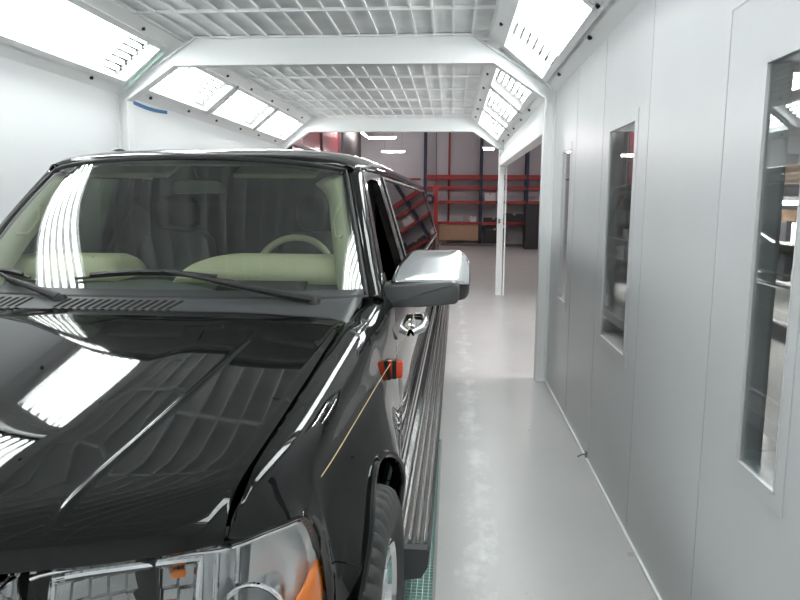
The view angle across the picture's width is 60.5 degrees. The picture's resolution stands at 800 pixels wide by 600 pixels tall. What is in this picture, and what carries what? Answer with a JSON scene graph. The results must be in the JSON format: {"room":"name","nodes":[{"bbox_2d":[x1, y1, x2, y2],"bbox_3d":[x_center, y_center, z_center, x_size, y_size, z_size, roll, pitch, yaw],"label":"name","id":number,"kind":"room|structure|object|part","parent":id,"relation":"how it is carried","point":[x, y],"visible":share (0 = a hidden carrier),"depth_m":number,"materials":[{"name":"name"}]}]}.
{"room":"auto repair garage","nodes":[
{"label":"auto repair garage","id":0,"kind":"room"},
{"bbox_2d":[0,56,277,223],"bbox_3d":[-2.741,-0.462,5.487,0.070,2.620,14.150,1,8,4],"label":"wall","id":1,"kind":"structure","parent":0,"point":[47,118],"depth_m":5.45,"materials":[{"name":"white paint"}]},
{"bbox_2d":[133,101,166,113],"bbox_3d":[-2.564,-1.968,7.031,0.007,0.055,0.850,1,8,4],"label":"tape strip","id":2,"kind":"object","parent":1,"relation":"attached to","point":[134,102],"visible":0.9,"depth_m":7.01,"materials":[{"name":"blue plastic"}]},
{"bbox_2d":[278,116,504,294],"bbox_3d":[-0.173,-1.674,12.275,4.012,3.120,0.160,1,8,4],"label":"trim","id":3,"kind":"structure","parent":1,"relation":"attached to","point":[436,123],"depth_m":12.07,"materials":[{"name":"white paint"}]},
{"bbox_2d":[0,0,309,145],"bbox_3d":[-2.417,-2.002,5.242,0.599,0.503,14.150,1,8,4],"label":"frame","id":4,"kind":"structure","parent":0,"point":[110,7],"depth_m":6.05,"materials":[{"name":"white metal"}]},
{"bbox_2d":[0,0,166,86],"bbox_3d":[-2.432,-2.013,5.109,0.552,0.502,2.292,1,8,4],"label":"ceiling light","id":5,"kind":"object","parent":4,"relation":"attached to","point":[76,34],"depth_m":5.29,"materials":[{"name":"white glass"}]},
{"bbox_3d":[-2.321,-2.103,6.238,0.374,0.317,0.020,1,8,4],"label":"glass edge strip","id":6,"kind":"part","parent":5,"relation":"part of","materials":[{"name":"glass"}]},
{"bbox_2d":[146,50,236,114],"bbox_3d":[-2.260,-2.333,7.350,0.552,0.502,1.880,1,8,4],"label":"ceiling light","id":7,"kind":"object","parent":4,"relation":"attached to","point":[200,90],"visible":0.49,"depth_m":7.66,"materials":[{"name":"white glass"}]},
{"bbox_2d":[207,85,277,130],"bbox_3d":[-2.114,-2.609,9.275,0.552,0.502,1.880,1,8,4],"label":"ceiling light","id":8,"kind":"object","parent":4,"relation":"attached to","point":[242,108],"visible":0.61,"depth_m":9.40,"materials":[{"name":"white paint"}]},
{"bbox_2d":[253,107,305,141],"bbox_3d":[-1.967,-2.885,11.200,0.552,0.502,1.880,1,8,4],"label":"ceiling light","id":9,"kind":"object","parent":4,"relation":"attached to","point":[280,125],"visible":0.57,"depth_m":11.41,"materials":[{"name":"white paint"}]},
{"bbox_2d":[120,0,495,114],"bbox_3d":[-0.695,-2.239,5.076,2.850,0.020,14.150,1,8,4],"label":"ceiling","id":10,"kind":"structure","parent":0,"point":[422,19],"depth_m":6.03,"materials":[{"name":"white metal"}]},
{"bbox_2d":[112,0,499,116],"bbox_3d":[-0.695,-2.219,5.079,2.890,0.020,14.150,1,8,4],"label":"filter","id":11,"kind":"structure","parent":10,"relation":"attached to","point":[119,2],"depth_m":6.00,"materials":[{"name":"white"}]},
{"bbox_2d":[133,5,497,116],"bbox_3d":[-0.701,-2.204,5.011,2.850,0.026,13.836,1,8,4],"label":"trim","id":12,"kind":"structure","parent":10,"relation":"attached to","point":[437,7],"depth_m":8.11,"materials":[{"name":"white metal"}]},
{"bbox_2d":[287,132,360,156],"bbox_3d":[-2.060,-4.509,21.100,0.190,6.200,11.780,1,8,4],"label":"wall","id":13,"kind":"structure","parent":0,"point":[313,141],"depth_m":20.64,"materials":[{"name":"red"}]},
{"bbox_3d":[-2.372,-3.200,17.249,0.120,4.500,3.600,1,8,4],"label":"panel","id":14,"kind":"part","parent":13,"relation":"part of","materials":[{"name":"red metal"}]},
{"bbox_3d":[-2.121,-3.671,20.536,0.120,4.500,2.940,1,8,4],"label":"panel","id":15,"kind":"part","parent":13,"relation":"part of","materials":[{"name":"red metal"}]},
{"bbox_2d":[361,116,634,245],"bbox_3d":[2.315,-5.290,26.723,18.500,6.200,0.200,1,8,4],"label":"wall","id":16,"kind":"structure","parent":0,"point":[465,146],"depth_m":26.66,"materials":[{"name":"paint"}]},
{"bbox_2d":[447,132,450,242],"bbox_3d":[1.915,-5.275,26.604,0.076,6.200,0.080,1,8,4],"label":"pipe","id":17,"kind":"object","parent":16,"relation":"attached to","point":[449,132],"visible":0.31,"depth_m":26.62,"materials":[{"name":"red metal"}]},
{"bbox_2d":[472,0,641,144],"bbox_3d":[1.023,-1.944,4.987,0.599,0.503,14.150,1,8,4],"label":"ceiling","id":18,"kind":"structure","parent":0,"point":[615,12],"depth_m":5.03,"materials":[{"name":"white metal"}]},
{"bbox_2d":[475,108,508,141],"bbox_3d":[1.483,-2.827,10.945,0.552,0.502,1.880,1,8,4],"label":"ceiling light","id":19,"kind":"object","parent":18,"relation":"attached to","point":[486,121],"visible":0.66,"depth_m":10.91,"materials":[{"name":"white paint"}]},
{"bbox_3d":[1.461,-2.790,10.952,0.333,0.277,1.740,1,8,4],"label":"glass pane","id":20,"kind":"part","parent":19,"relation":"part of","materials":[{"name":"white glass"}]},
{"bbox_2d":[479,85,521,129],"bbox_3d":[1.336,-2.551,9.020,0.552,0.502,1.880,1,8,4],"label":"ceiling light","id":21,"kind":"object","parent":18,"relation":"attached to","point":[494,104],"visible":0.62,"depth_m":9.48,"materials":[{"name":"white paint"}]},
{"bbox_2d":[486,47,535,112],"bbox_3d":[1.189,-2.275,7.095,0.552,0.502,1.880,1,8,4],"label":"ceiling light","id":22,"kind":"object","parent":18,"relation":"attached to","point":[518,96],"visible":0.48,"depth_m":7.77,"materials":[{"name":"white paint"}]},
{"bbox_2d":[499,0,603,82],"bbox_3d":[1.018,-1.954,4.851,0.552,0.502,2.287,1,8,4],"label":"ceiling light","id":23,"kind":"object","parent":18,"relation":"attached to","point":[541,34],"visible":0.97,"depth_m":5.09,"materials":[{"name":"white paint"}]},
{"bbox_2d":[595,0,610,7],"bbox_3d":[0.841,-1.621,2.525,0.552,0.502,2.287,1,8,4],"label":"ceiling light","id":24,"kind":"object","parent":18,"relation":"attached to","point":[603,3],"visible":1,"depth_m":3.62,"materials":[{"name":"white paint"}]},
{"bbox_2d":[435,244,786,599],"bbox_3d":[1.112,0.146,11.688,18.500,0.300,31.200,1,8,4],"label":"floor","id":25,"kind":"structure","parent":0,"point":[522,516],"depth_m":4.29,"materials":[{"name":"paint"}]},
{"bbox_2d":[0,149,470,599],"bbox_3d":[-0.779,-0.116,5.515,2.583,1.952,8.904,1,8,5],"label":"suv limousine","id":26,"kind":"object","parent":25,"relation":"on","point":[216,365],"visible":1,"depth_m":2.15,"materials":[{"name":"black paint"}]},
{"bbox_3d":[-1.661,-0.113,2.825,0.360,0.044,0.028,4,9,22],"label":"wiper blade","id":27,"kind":"part","parent":26,"relation":"part of","materials":[{"name":"black rubber"}]},
{"bbox_2d":[0,574,35,599],"bbox_3d":[-1.140,0.675,1.263,0.905,0.390,0.171,1,8,4],"label":"grille","id":28,"kind":"object","parent":26,"relation":"attached to","point":[12,586],"depth_m":1.23,"materials":[{"name":"black"}]},
{"bbox_3d":[-1.774,-0.341,3.115,0.018,0.509,0.504,4,9,23],"label":"pillar molding","id":29,"kind":"part","parent":26,"relation":"part of","materials":[{"name":"black"}]},
{"bbox_3d":[-1.684,-0.362,3.114,0.041,0.146,0.149,4,9,21],"label":"grab handle","id":30,"kind":"part","parent":26,"relation":"part of","materials":[{"name":"beige plastic"}]},
{"bbox_3d":[-1.498,-0.059,2.739,0.356,0.108,0.036,4,9,22],"label":"wiper arm","id":31,"kind":"part","parent":26,"relation":"part of","materials":[{"name":"black metal"}]},
{"bbox_3d":[-1.696,-0.296,3.118,0.120,0.579,0.562,5,9,27],"label":"pillar trim","id":32,"kind":"part","parent":26,"relation":"part of","materials":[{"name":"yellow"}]},
{"bbox_3d":[-1.767,-0.378,3.539,0.228,0.610,1.215,1,8,5],"label":"door frame","id":33,"kind":"part","parent":26,"relation":"part of","materials":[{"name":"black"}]},
{"bbox_3d":[-0.525,0.604,1.320,0.290,0.196,0.047,-2,8,-13],"label":"cell frame","id":34,"kind":"part","parent":26,"relation":"part of","materials":[{"name":"silver metal"}]},
{"bbox_3d":[-0.975,-0.097,2.710,0.650,0.046,0.023,1,8,5],"label":"wiper blade","id":35,"kind":"part","parent":26,"relation":"part of","materials":[{"name":"black rubber"}]},
{"bbox_2d":[60,526,250,599],"bbox_3d":[-0.404,0.627,1.425,0.602,0.329,0.150,-4,9,-29],"label":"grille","id":36,"kind":"object","parent":26,"relation":"on","point":[217,572],"depth_m":1.34,"materials":[{"name":"clear"}]},
{"bbox_2d":[0,307,346,576],"bbox_3d":[-1.083,0.265,1.886,1.666,0.261,1.485,1,8,5],"label":"hood","id":37,"kind":"object","parent":26,"relation":"attached to","point":[128,435],"depth_m":1.60,"materials":[{"name":"black paint"}]},
{"bbox_3d":[-1.321,-0.061,4.056,0.500,0.690,0.300,1,8,5],"label":"seat","id":38,"kind":"part","parent":26,"relation":"part of","materials":[{"name":"grey leather"}]},
{"bbox_3d":[-0.430,0.532,1.334,0.027,0.014,0.011,-2,8,-14],"label":"amber bulb","id":39,"kind":"part","parent":26,"relation":"part of","materials":[{"name":"orange"}]},
{"bbox_3d":[-1.013,0.012,2.688,1.716,0.103,0.327,1,8,5],"label":"cowl panel","id":40,"kind":"part","parent":26,"relation":"part of","materials":[{"name":"grey plastic"}]},
{"bbox_2d":[172,166,223,193],"bbox_3d":[-0.958,-0.569,3.229,0.254,0.136,0.068,1,8,5],"label":"mirror","id":41,"kind":"object","parent":26,"relation":"attached to","point":[197,186],"depth_m":3.24,"materials":[{"name":"grey mirror"}]},
{"bbox_3d":[-0.637,-0.052,2.664,0.609,0.125,0.045,1,8,6],"label":"wiper arm","id":42,"kind":"part","parent":26,"relation":"part of","materials":[{"name":"black metal"}]},
{"bbox_3d":[-0.484,-0.046,3.988,0.500,0.690,0.300,1,8,5],"label":"seat","id":43,"kind":"part","parent":26,"relation":"part of","materials":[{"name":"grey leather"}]},
{"bbox_3d":[-0.258,-0.270,3.001,0.120,0.579,0.562,-2,9,-18],"label":"pillar trim","id":44,"kind":"part","parent":26,"relation":"part of","materials":[{"name":"green"}]},
{"bbox_3d":[-0.268,-0.337,2.999,0.041,0.146,0.149,-1,8,-12],"label":"grab handle","id":45,"kind":"part","parent":26,"relation":"part of","materials":[{"name":"beige plastic"}]},
{"bbox_3d":[-0.180,-0.312,2.985,0.018,0.509,0.504,-2,8,-14],"label":"pillar molding","id":46,"kind":"part","parent":26,"relation":"part of","materials":[{"name":"black"}]},
{"bbox_3d":[-0.116,-0.348,3.404,0.228,0.610,1.215,1,8,5],"label":"door frame","id":47,"kind":"part","parent":26,"relation":"part of","materials":[{"name":"black metal"}]},
{"bbox_3d":[0.187,-0.809,6.627,0.181,0.572,5.006,1,8,5],"label":"window molding","id":48,"kind":"part","parent":26,"relation":"part of","materials":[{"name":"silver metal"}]},
{"bbox_3d":[-0.002,0.310,3.545,0.115,0.845,1.123,1,8,5],"label":"door","id":49,"kind":"part","parent":26,"relation":"part of","materials":[{"name":"black paint"}]},
{"bbox_2d":[412,318,415,327],"bbox_3d":[0.075,0.130,3.773,0.012,0.060,0.140,1,8,5],"label":"door handle","id":50,"kind":"object","parent":26,"relation":"on","point":[413,319],"depth_m":3.74,"materials":[{"name":"silver metal"}]},
{"bbox_3d":[0.203,0.444,5.500,0.024,0.024,5.820,1,8,5],"label":"rocker molding","id":51,"kind":"part","parent":26,"relation":"part of","materials":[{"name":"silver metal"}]},
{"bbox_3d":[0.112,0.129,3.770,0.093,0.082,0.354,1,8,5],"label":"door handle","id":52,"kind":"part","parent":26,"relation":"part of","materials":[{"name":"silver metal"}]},
{"bbox_3d":[0.217,0.473,5.448,0.042,0.008,5.910,1,8,5],"label":"trim","id":53,"kind":"part","parent":26,"relation":"part of","materials":[{"name":"black"}]},
{"bbox_2d":[373,249,470,339],"bbox_3d":[0.086,-0.013,2.904,0.433,0.380,0.442,1,8,4],"label":"mirror","id":54,"kind":"object","parent":26,"relation":"attached to","point":[425,277],"depth_m":2.90,"materials":[{"name":"silver mirror"}]},
{"bbox_2d":[386,439,441,599],"bbox_3d":[-0.988,1.279,3.207,2.312,0.163,3.432,1,8,4],"label":"floor grating","id":55,"kind":"structure","parent":25,"relation":"in","point":[423,588],"depth_m":3.10,"materials":[{"name":"teal"}]},
{"bbox_2d":[433,183,438,245],"bbox_3d":[1.343,-3.217,25.858,0.280,2.330,0.280,1,8,4],"label":"post","id":56,"kind":"object","parent":25,"relation":"on","point":[435,211],"visible":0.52,"depth_m":25.74,"materials":[{"name":"red metal"}]},
{"bbox_2d":[426,194,433,203],"bbox_3d":[1.094,-3.775,25.615,0.370,0.370,0.090,1,8,4],"label":"coil","id":57,"kind":"object","parent":56,"relation":"hanging from","point":[427,195],"visible":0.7,"depth_m":25.57,"materials":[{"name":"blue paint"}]},
{"bbox_2d":[440,243,522,246],"bbox_3d":[4.042,-2.074,25.861,5.020,0.100,0.150,1,8,4],"label":"rail","id":58,"kind":"object","parent":25,"relation":"on","point":[441,244],"visible":0.56,"depth_m":25.88,"materials":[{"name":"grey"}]},
{"bbox_2d":[424,132,540,243],"bbox_3d":[3.845,-4.388,26.133,5.930,4.600,0.750,1,8,4],"label":"rack","id":59,"kind":"object","parent":25,"relation":"on","point":[481,177],"visible":0.48,"depth_m":25.90,"materials":[{"name":"red metal"}]},
{"bbox_2d":[439,225,477,239],"bbox_3d":[2.226,-2.570,26.137,1.500,0.580,0.100,1,8,4],"label":"carton","id":60,"kind":"object","parent":59,"relation":"attached to","point":[446,232],"visible":1,"depth_m":26.11,"materials":[{"name":"brown cardboard"}]},
{"bbox_2d":[470,216,475,221],"bbox_3d":[2.799,-3.106,26.315,0.240,0.206,0.354,1,8,4],"label":"carton","id":61,"kind":"object","parent":59,"relation":"on","point":[472,218],"visible":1,"depth_m":26.14,"materials":[{"name":"white cardboard"}]},
{"bbox_2d":[484,193,494,200],"bbox_3d":[3.425,-3.935,26.174,0.400,0.296,0.404,1,8,4],"label":"carton","id":62,"kind":"object","parent":59,"relation":"on","point":[487,196],"visible":1,"depth_m":25.98,"materials":[{"name":"white cardboard"}]},
{"bbox_2d":[483,217,496,221],"bbox_3d":[3.574,-3.076,26.285,0.750,0.166,0.404,1,8,4],"label":"case","id":63,"kind":"object","parent":59,"relation":"on","point":[485,219],"visible":0.81,"depth_m":26.10,"materials":[{"name":"black plastic"}]},
{"bbox_2d":[503,213,523,221],"bbox_3d":[4.348,-3.144,26.227,0.740,0.326,0.484,1,8,4],"label":"case","id":64,"kind":"object","parent":59,"relation":"on","point":[510,217],"visible":0.81,"depth_m":25.99,"materials":[{"name":"black plastic"}]},
{"bbox_2d":[484,228,503,242],"bbox_3d":[3.616,-2.477,26.317,0.750,0.562,0.604,1,8,4],"label":"crate","id":65,"kind":"object","parent":25,"relation":"on","point":[490,234],"visible":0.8,"depth_m":26.03,"materials":[{"name":"black"}]},
{"bbox_2d":[502,166,506,294],"bbox_3d":[1.852,-1.210,12.121,0.023,2.270,0.050,1,8,4],"label":"trim","id":66,"kind":"structure","parent":25,"relation":"on","point":[506,166],"depth_m":12.09,"materials":[{"name":"white paint"}]},
{"bbox_2d":[523,204,539,248],"bbox_3d":[4.950,-2.624,24.452,1.020,1.600,0.640,1,8,4],"label":"cabinet","id":67,"kind":"object","parent":25,"relation":"on","point":[531,211],"visible":0.46,"depth_m":24.20,"materials":[{"name":"black metal"}]},
{"bbox_2d":[612,283,625,339],"bbox_3d":[2.758,0.279,7.529,0.800,0.640,2.400,1,8,4],"label":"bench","id":68,"kind":"object","parent":25,"relation":"on","point":[620,289],"visible":0.05,"depth_m":7.89,"materials":[{"name":"white"}]},
{"bbox_2d":[612,317,624,339],"bbox_3d":[2.757,0.388,7.545,0.720,0.020,2.300,1,8,4],"label":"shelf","id":69,"kind":"object","parent":68,"relation":"attached to","point":[618,322],"depth_m":8.01,"materials":[{"name":"grey metal"}]},
{"bbox_2d":[616,178,631,273],"bbox_3d":[4.848,-1.410,13.713,0.840,2.250,5.840,1,8,4],"label":"shelving unit","id":70,"kind":"object","parent":25,"relation":"on","point":[621,264],"visible":0.17,"depth_m":15.17,"materials":[{"name":"grey"}]},
{"bbox_3d":[4.843,-0.581,13.832,0.800,0.025,5.800,1,8,4],"label":"shelf","id":71,"kind":"part","parent":70,"relation":"part of","materials":[{"name":"grey"}]},
{"bbox_2d":[617,226,629,236],"bbox_3d":[4.849,-1.437,14.397,0.500,0.208,0.411,1,8,4],"label":"carton","id":72,"kind":"object","parent":70,"relation":"on","point":[620,228],"visible":0.25,"depth_m":14.27,"materials":[{"name":"black"}]},
{"bbox_2d":[618,223,629,225],"bbox_3d":[4.939,-1.621,15.580,0.500,0.236,0.595,1,8,4],"label":"carton","id":73,"kind":"object","parent":70,"relation":"on","point":[619,224],"visible":0.14,"depth_m":15.27,"materials":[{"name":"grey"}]},
{"bbox_2d":[619,196,630,209],"bbox_3d":[4.866,-2.049,14.491,0.500,0.293,0.519,1,8,4],"label":"carton","id":74,"kind":"object","parent":70,"relation":"on","point":[621,198],"visible":0.21,"depth_m":14.25,"materials":[{"name":"black cardboard"}]},
{"bbox_2d":[623,229,628,237],"bbox_3d":[4.805,-1.341,13.829,0.500,0.180,0.472,1,8,4],"label":"carton","id":75,"kind":"object","parent":70,"relation":"on","point":[625,231],"visible":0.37,"depth_m":13.78,"materials":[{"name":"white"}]},
{"bbox_3d":[4.853,-2.214,13.597,0.800,0.025,5.800,1,8,4],"label":"shelf","id":76,"kind":"part","parent":70,"relation":"part of","materials":[{"name":"grey metal"}]},
{"bbox_2d":[623,199,630,209],"bbox_3d":[4.815,-1.923,13.824,0.500,0.233,0.456,1,8,4],"label":"carton","id":77,"kind":"object","parent":70,"relation":"on","point":[627,202],"visible":0.34,"depth_m":13.74,"materials":[{"name":"black cardboard"}]},
{"bbox_3d":[5.465,-1.813,16.546,0.040,2.250,0.040,1,8,4],"label":"post","id":78,"kind":"part","parent":70,"relation":"part of","materials":[{"name":"grey metal"}]},
{"bbox_2d":[773,182,799,327],"bbox_3d":[4.890,-0.614,8.353,0.740,2.200,4.240,1,8,4],"label":"shelving unit","id":79,"kind":"object","parent":25,"relation":"on","point":[786,184],"visible":0.02,"depth_m":8.11,"materials":[{"name":"grey metal"}]},
{"bbox_3d":[4.885,0.240,8.475,0.700,0.025,4.200,1,8,4],"label":"shelf","id":80,"kind":"part","parent":79,"relation":"part of","materials":[{"name":"grey metal"}]},
{"bbox_2d":[773,285,790,322],"bbox_3d":[4.876,0.047,8.315,0.500,0.400,0.456,1,8,4],"label":"carton","id":81,"kind":"object","parent":79,"relation":"on","point":[782,293],"visible":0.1,"depth_m":8.31,"materials":[{"name":"white cardboard"}]},
{"bbox_3d":[4.887,-0.226,8.409,0.700,0.025,4.200,1,8,4],"label":"shelf","id":82,"kind":"part","parent":79,"relation":"part of","materials":[{"name":"grey metal"}]},
{"bbox_2d":[776,251,793,281],"bbox_3d":[4.897,-0.420,8.498,0.500,0.334,0.508,1,8,4],"label":"carton","id":83,"kind":"object","parent":79,"relation":"on","point":[785,258],"visible":0.51,"depth_m":8.28,"materials":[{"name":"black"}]},
{"bbox_2d":[779,244,793,250],"bbox_3d":[4.951,-0.545,9.198,0.500,0.382,0.561,1,8,4],"label":"carton","id":84,"kind":"object","parent":79,"relation":"on","point":[781,247],"visible":0.13,"depth_m":8.89,"materials":[{"name":"black cardboard"}]},
{"bbox_3d":[4.890,-0.701,8.340,0.700,0.025,4.200,1,8,4],"label":"shelf","id":85,"kind":"part","parent":79,"relation":"part of","materials":[{"name":"grey"}]},
{"bbox_2d":[780,220,796,241],"bbox_3d":[4.901,-0.854,8.453,0.500,0.245,0.489,1,8,4],"label":"carton","id":86,"kind":"object","parent":79,"relation":"on","point":[786,225],"visible":0.5,"depth_m":8.24,"materials":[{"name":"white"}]},
{"bbox_2d":[781,209,796,219],"bbox_3d":[4.950,-1.011,9.079,0.500,0.378,0.532,1,8,4],"label":"carton","id":87,"kind":"object","parent":79,"relation":"on","point":[787,214],"visible":0.17,"depth_m":8.80,"materials":[{"name":"brown cardboard"}]},
{"bbox_3d":[4.895,-1.393,8.241,0.700,0.025,4.200,1,8,4],"label":"shelf","id":88,"kind":"part","parent":79,"relation":"part of","materials":[{"name":"grey metal"}]},
{"bbox_2d":[785,164,799,181],"bbox_3d":[4.877,-1.477,7.980,0.500,0.212,0.561,1,8,4],"label":"carton","id":89,"kind":"object","parent":79,"relation":"on","point":[792,174],"visible":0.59,"depth_m":8.09,"materials":[{"name":"brown cardboard"}]},
{"bbox_2d":[786,154,798,164],"bbox_3d":[4.978,-1.758,9.282,0.500,0.399,0.592,1,8,4],"label":"carton","id":90,"kind":"object","parent":79,"relation":"on","point":[792,159],"visible":0.1,"depth_m":8.96,"materials":[{"name":"white cardboard"}]},
{"bbox_2d":[790,223,795,242],"bbox_3d":[4.853,-0.758,7.824,0.500,0.233,0.542,1,8,4],"label":"carton","id":91,"kind":"object","parent":79,"relation":"on","point":[793,230],"visible":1,"depth_m":8.05,"materials":[{"name":"white"}]},
{"bbox_2d":[546,0,745,599],"bbox_3d":[1.103,0.029,2.240,0.070,2.620,8.180,1,8,4],"label":"wall","id":92,"kind":"structure","parent":0,"point":[690,48],"depth_m":3.07,"materials":[{"name":"grey metal"}]},
{"bbox_2d":[116,33,556,381],"bbox_3d":[-0.623,-0.830,6.382,4.012,3.120,0.160,1,8,4],"label":"trim","id":93,"kind":"structure","parent":92,"relation":"attached to","point":[420,49],"depth_m":6.18,"materials":[{"name":"white paint"}]},
{"bbox_2d":[499,103,542,165],"bbox_3d":[1.588,-2.101,9.066,0.140,0.360,5.850,1,8,4],"label":"trim","id":94,"kind":"structure","parent":92,"relation":"attached to","point":[528,136],"depth_m":8.13,"materials":[{"name":"white paint"}]},
{"bbox_2d":[556,141,572,310],"bbox_3d":[1.354,-0.593,5.521,0.073,1.300,0.490,1,8,4],"label":"window","id":95,"kind":"structure","parent":92,"relation":"in","point":[566,160],"depth_m":5.68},
{"bbox_2d":[577,451,586,457],"bbox_3d":[1.184,1.005,4.460,0.063,0.043,0.030,1,8,4],"label":"wall hook","id":96,"kind":"object","parent":92,"relation":"attached to","point":[585,453],"visible":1,"depth_m":4.45,"materials":[{"name":"grey metal"}]},
{"bbox_2d":[545,380,661,599],"bbox_3d":[1.054,1.319,2.428,0.012,0.012,8.180,1,8,4],"label":"baseboard","id":97,"kind":"structure","parent":92,"relation":"attached to","point":[644,570],"depth_m":3.67,"materials":[{"name":"white paint"}]},
{"bbox_2d":[565,0,655,522],"bbox_3d":[1.217,-0.263,4.200,0.002,2.600,1.894,1,8,4],"label":"trim","id":98,"kind":"structure","parent":92,"relation":"attached to","point":[655,0],"depth_m":3.43,"materials":[{"name":"grey metal"}]},
{"bbox_2d":[598,108,638,367],"bbox_3d":[1.219,-0.340,3.754,0.073,1.300,0.670,1,8,4],"label":"window","id":99,"kind":"structure","parent":92,"relation":"in","point":[630,120],"depth_m":3.99,"materials":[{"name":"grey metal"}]},
{"bbox_2d":[690,0,747,599],"bbox_3d":[1.053,0.251,1.901,0.031,2.275,1.000,1,8,4],"label":"trim","id":100,"kind":"structure","parent":92,"relation":"attached to","point":[746,0],"depth_m":2.36,"materials":[{"name":"grey metal"}]},
{"bbox_2d":[691,0,799,599],"bbox_3d":[1.071,0.248,1.899,0.075,2.259,0.992,1,8,4],"label":"door","id":101,"kind":"structure","parent":92,"relation":"in","point":[747,540],"depth_m":2.08,"materials":[{"name":"grey metal"}]},
{"bbox_2d":[782,62,799,245],"bbox_3d":[10.455,-2.914,10.537,0.200,6.200,31.200,1,8,4],"label":"wall","id":102,"kind":"structure","parent":0,"point":[794,126],"depth_m":19.16,"materials":[{"name":"paint"}]},
{"bbox_3d":[1.152,-6.238,10.771,18.500,0.200,31.200,1,8,4],"label":"ceiling","id":103,"kind":"structure","parent":0,"visible":0},
{"bbox_2d":[367,116,396,138],"bbox_3d":[-0.508,-5.994,19.442,0.860,2.770,0.100,1,8,4],"label":"hanging lamp","id":104,"kind":"object","parent":103,"relation":"hanging from","point":[371,136],"visible":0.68,"depth_m":19.60,"materials":[{"name":"white paint"}]},
{"bbox_2d":[381,132,405,151],"bbox_3d":[-0.227,-6.505,23.400,0.860,2.880,0.100,1,8,4],"label":"hanging lamp","id":105,"kind":"object","parent":103,"relation":"hanging from","point":[384,150],"visible":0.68,"depth_m":23.57,"materials":[{"name":"white paint"}]},
{"bbox_2d":[436,132,436,182],"bbox_3d":[1.354,-6.270,25.238,0.053,3.850,0.024,1,8,4],"label":"hanging cable","id":106,"kind":"object","parent":103,"relation":"hanging from","point":[436,132],"visible":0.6,"depth_m":25.37,"materials":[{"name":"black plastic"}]},
{"bbox_2d":[482,140,494,149],"bbox_3d":[2.339,-5.519,17.773,0.340,3.200,0.100,1,8,4],"label":"hanging lamp","id":107,"kind":"object","parent":103,"relation":"hanging from","point":[484,140],"visible":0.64,"depth_m":17.95,"materials":[{"name":"white paint"}]},
{"bbox_2d":[621,151,633,156],"bbox_3d":[4.149,-4.361,11.722,1.000,3.750,0.100,1,8,4],"label":"lamp","id":108,"kind":"object","parent":103,"relation":"hanging from","point":[624,153],"visible":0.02,"depth_m":11.95,"materials":[{"name":"white paint"}]},
{"bbox_2d":[783,196,798,204],"bbox_3d":[4.252,-3.402,7.901,0.460,4.560,1.600,1,8,4],"label":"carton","id":109,"kind":"object","parent":103,"relation":"hanging from","point":[784,197],"visible":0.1,"depth_m":7.43,"materials":[{"name":"white cardboard"}]},
{"bbox_2d":[792,61,799,89],"bbox_3d":[3.536,-3.711,6.290,0.460,3.500,1.500,1,8,4],"label":"lamp","id":110,"kind":"object","parent":103,"relation":"hanging from","point":[796,79],"visible":0.1,"depth_m":5.94,"materials":[{"name":"white glass"}]}
]}

